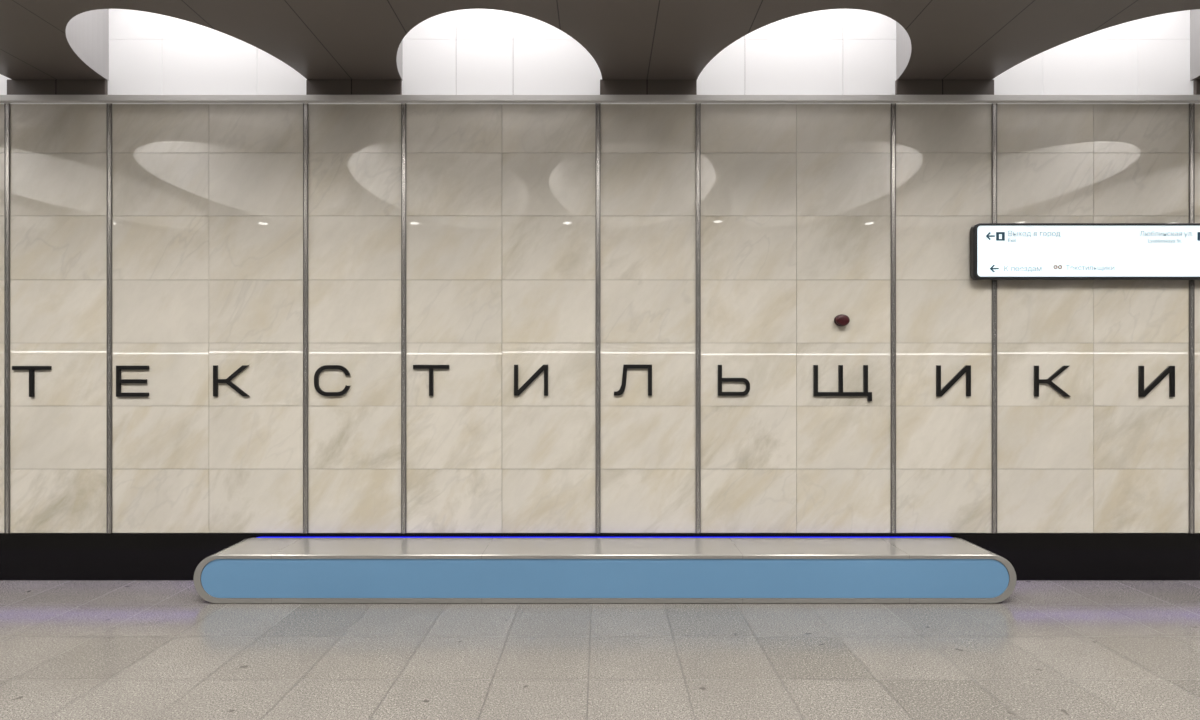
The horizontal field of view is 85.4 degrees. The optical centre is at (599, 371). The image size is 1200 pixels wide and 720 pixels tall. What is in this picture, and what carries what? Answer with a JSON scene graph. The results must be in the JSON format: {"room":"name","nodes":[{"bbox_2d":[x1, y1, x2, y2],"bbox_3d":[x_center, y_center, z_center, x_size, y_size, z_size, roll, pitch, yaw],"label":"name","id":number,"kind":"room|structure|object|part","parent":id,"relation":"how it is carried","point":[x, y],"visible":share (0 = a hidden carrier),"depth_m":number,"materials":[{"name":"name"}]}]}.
{"room":"railway station","nodes":[
{"label":"railway station","id":0,"kind":"room"},
{"bbox_2d":[0,9,1199,532],"bbox_3d":[0.010,-0.800,5.099,34.140,4.800,0.202,0,0,0],"label":"wall","id":1,"kind":"structure","parent":0,"point":[207,199],"depth_m":5.00,"materials":[{"name":"stone"}]},
{"bbox_2d":[4,103,9,532],"bbox_3d":[-4.554,-0.411,5.001,0.038,3.300,0.022,0,0,0],"label":"trim","id":2,"kind":"structure","parent":1,"relation":"attached to","point":[6,106],"depth_m":4.99,"materials":[{"name":"metal"}]},
{"bbox_2d":[12,366,51,396],"bbox_3d":[-4.363,0.072,4.991,0.291,0.238,0.016,0,0,0],"label":"letter","id":3,"kind":"object","parent":1,"relation":"attached to","point":[31,369],"visible":1,"depth_m":4.98,"materials":[{"name":"brown metal"}]},
{"bbox_2d":[7,79,107,94],"bbox_3d":[-4.162,-2.177,4.984,0.755,0.123,0.029,0,0,0],"label":"trim","id":4,"kind":"structure","parent":1,"relation":"attached to","point":[14,86],"depth_m":4.97,"materials":[{"name":"brown metal"}]},
{"bbox_2d":[107,103,111,532],"bbox_3d":[-3.769,-0.411,5.001,0.038,3.300,0.022,0,0,0],"label":"trim","id":5,"kind":"structure","parent":1,"relation":"attached to","point":[109,106],"depth_m":4.99,"materials":[{"name":"metal"}]},
{"bbox_2d":[116,366,148,396],"bbox_3d":[-3.588,0.070,4.991,0.245,0.238,0.016,0,0,0],"label":"letter","id":6,"kind":"object","parent":1,"relation":"attached to","point":[119,380],"visible":1,"depth_m":4.98,"materials":[{"name":"brown metal"}]},
{"bbox_2d":[213,365,248,395],"bbox_3d":[-2.829,0.068,4.991,0.276,0.238,0.016,0,0,0],"label":"letter","id":7,"kind":"object","parent":1,"relation":"attached to","point":[216,380],"visible":1,"depth_m":4.98,"materials":[{"name":"brown metal"}]},
{"bbox_2d":[303,103,307,532],"bbox_3d":[-2.261,-0.411,5.001,0.038,3.300,0.022,0,0,0],"label":"trim","id":8,"kind":"structure","parent":1,"relation":"attached to","point":[305,106],"depth_m":4.99,"materials":[{"name":"metal"}]},
{"bbox_2d":[314,365,350,395],"bbox_3d":[-2.055,0.067,4.991,0.276,0.238,0.016,0,0,0],"label":"letter","id":9,"kind":"object","parent":1,"relation":"attached to","point":[319,370],"visible":1,"depth_m":4.98,"materials":[{"name":"brown metal"}]},
{"bbox_2d":[306,79,401,94],"bbox_3d":[-1.885,-2.177,4.984,0.724,0.123,0.029,0,0,0],"label":"trim","id":10,"kind":"structure","parent":1,"relation":"attached to","point":[313,86],"depth_m":4.97,"materials":[{"name":"brown metal"}]},
{"bbox_2d":[401,103,405,532],"bbox_3d":[-1.508,-0.411,5.001,0.038,3.300,0.022,0,0,0],"label":"trim","id":11,"kind":"structure","parent":1,"relation":"attached to","point":[403,106],"depth_m":4.99,"materials":[{"name":"metal"}]},
{"bbox_2d":[413,365,448,395],"bbox_3d":[-1.296,0.065,4.991,0.276,0.238,0.016,0,0,0],"label":"letter","id":12,"kind":"object","parent":1,"relation":"attached to","point":[430,367],"visible":1,"depth_m":4.98,"materials":[{"name":"brown metal"}]},
{"bbox_2d":[514,365,547,395],"bbox_3d":[-0.529,0.063,4.991,0.261,0.238,0.016,0,0,0],"label":"letter","id":13,"kind":"object","parent":1,"relation":"attached to","point":[542,368],"visible":1,"depth_m":4.98,"materials":[{"name":"brown metal"}]},
{"bbox_2d":[596,104,599,532],"bbox_3d":[-0.015,-0.411,5.001,0.038,3.300,0.022,0,0,0],"label":"trim","id":14,"kind":"structure","parent":1,"relation":"attached to","point":[597,105],"depth_m":4.99,"materials":[{"name":"metal"}]},
{"bbox_2d":[0,533,1199,579],"bbox_3d":[0.000,1.421,5.019,34.000,0.358,0.062,0,0,0],"label":"baseboard","id":15,"kind":"structure","parent":1,"relation":"attached to","point":[23,556],"depth_m":4.99,"materials":[{"name":"black stone"}]},
{"bbox_2d":[0,95,1199,103],"bbox_3d":[0.000,-2.090,4.984,34.000,0.050,0.057,0,0,0],"label":"trim","id":16,"kind":"structure","parent":1,"relation":"attached to","point":[7,99],"depth_m":4.96,"materials":[{"name":"metal"}]},
{"bbox_2d":[614,365,651,395],"bbox_3d":[0.253,0.062,4.991,0.291,0.238,0.016,0,0,0],"label":"letter","id":17,"kind":"object","parent":1,"relation":"attached to","point":[625,367],"visible":1,"depth_m":4.98,"materials":[{"name":"brown metal"}]},
{"bbox_2d":[600,79,696,94],"bbox_3d":[0.369,-2.177,4.984,0.739,0.123,0.029,0,0,0],"label":"trim","id":18,"kind":"structure","parent":1,"relation":"attached to","point":[607,86],"depth_m":4.97,"materials":[{"name":"brown metal"}]},
{"bbox_2d":[696,103,700,532],"bbox_3d":[0.754,-0.411,5.001,0.038,3.300,0.022,0,0,0],"label":"trim","id":19,"kind":"structure","parent":1,"relation":"attached to","point":[698,106],"depth_m":4.99,"materials":[{"name":"metal"}]},
{"bbox_2d":[718,365,749,395],"bbox_3d":[1.028,0.064,4.991,0.245,0.238,0.016,0,0,0],"label":"letter","id":20,"kind":"object","parent":1,"relation":"attached to","point":[720,379],"visible":1,"depth_m":4.98,"materials":[{"name":"brown metal"}]},
{"bbox_2d":[834,314,849,325],"bbox_3d":[1.854,-0.396,4.973,0.112,0.092,0.052,0,0,0],"label":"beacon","id":21,"kind":"object","parent":1,"relation":"attached to","point":[839,320],"visible":1,"depth_m":4.95,"materials":[{"name":"red plastic"}]},
{"bbox_2d":[813,365,871,400],"bbox_3d":[1.863,0.085,4.991,0.445,0.276,0.016,0,0,0],"label":"letter","id":22,"kind":"object","parent":1,"relation":"attached to","point":[840,392],"visible":1,"depth_m":4.98,"materials":[{"name":"brown metal"}]},
{"bbox_2d":[891,103,895,532],"bbox_3d":[2.254,-0.411,5.001,0.038,3.300,0.022,0,0,0],"label":"trim","id":23,"kind":"structure","parent":1,"relation":"attached to","point":[893,106],"depth_m":4.99,"materials":[{"name":"metal"}]},
{"bbox_2d":[895,79,993,94],"bbox_3d":[2.642,-2.177,4.984,0.747,0.123,0.029,0,0,0],"label":"trim","id":24,"kind":"structure","parent":1,"relation":"attached to","point":[902,86],"depth_m":4.97,"materials":[{"name":"brown metal"}]},
{"bbox_2d":[936,365,970,395],"bbox_3d":[2.714,0.068,4.991,0.261,0.238,0.016,0,0,0],"label":"letter","id":25,"kind":"object","parent":1,"relation":"attached to","point":[966,369],"visible":1,"depth_m":4.98,"materials":[{"name":"brown metal"}]},
{"bbox_2d":[992,103,996,532],"bbox_3d":[3.031,-0.411,5.001,0.038,3.300,0.022,0,0,0],"label":"trim","id":26,"kind":"structure","parent":1,"relation":"attached to","point":[994,106],"depth_m":4.99,"materials":[{"name":"metal"}]},
{"bbox_2d":[1034,366,1070,396],"bbox_3d":[3.474,0.070,4.991,0.276,0.238,0.016,0,0,0],"label":"letter","id":27,"kind":"object","parent":1,"relation":"attached to","point":[1037,380],"visible":1,"depth_m":4.98,"materials":[{"name":"brown metal"}]},
{"bbox_2d":[970,223,1199,279],"bbox_3d":[4.034,-0.915,4.957,2.397,0.423,0.083,0,0,0],"label":"direction sign","id":28,"kind":"object","parent":1,"relation":"attached to","point":[998,251],"visible":1,"depth_m":4.92,"materials":[{"name":"white plastic"}]},
{"bbox_2d":[1138,366,1174,396],"bbox_3d":[4.275,0.072,4.991,0.268,0.238,0.016,0,0,0],"label":"letter","id":29,"kind":"object","parent":1,"relation":"attached to","point":[1170,370],"visible":1,"depth_m":4.98,"materials":[{"name":"brown metal"}]},
{"bbox_2d":[1189,103,1194,532],"bbox_3d":[4.546,-0.411,5.001,0.038,3.300,0.022,0,0,0],"label":"trim","id":30,"kind":"structure","parent":1,"relation":"attached to","point":[1191,106],"depth_m":4.99,"materials":[{"name":"metal"}]},
{"bbox_2d":[1193,79,1199,94],"bbox_3d":[4.931,-2.177,4.984,0.739,0.123,0.029,0,0,0],"label":"trim","id":31,"kind":"structure","parent":1,"relation":"attached to","point":[1196,83],"depth_m":4.97,"materials":[{"name":"brown metal"}]},
{"bbox_2d":[0,580,1199,719],"bbox_3d":[0.000,1.650,-1.000,34.200,0.100,12.400,0,0,0],"label":"floor","id":32,"kind":"structure","parent":0,"point":[70,649],"depth_m":3.64,"materials":[{"name":"stone"}]},
{"bbox_2d":[193,537,1016,603],"bbox_3d":[0.035,1.431,4.734,5.683,0.337,0.501,0,0,0],"label":"bench","id":33,"kind":"object","parent":32,"relation":"on","point":[258,570],"visible":1,"depth_m":4.49,"materials":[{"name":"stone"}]},
{"bbox_3d":[0.035,1.426,4.495,5.579,0.269,0.016,0,0,0],"label":"panel","id":34,"kind":"part","parent":33,"relation":"part of","materials":[{"name":"blue glass"}]},
{"bbox_2d":[0,0,1199,80],"bbox_3d":[0.000,-2.690,-1.001,34.000,0.900,11.998,0,0,0],"label":"ceiling","id":35,"kind":"structure","parent":0,"point":[40,39],"depth_m":4.24,"materials":[{"name":"paint"}]}
]}

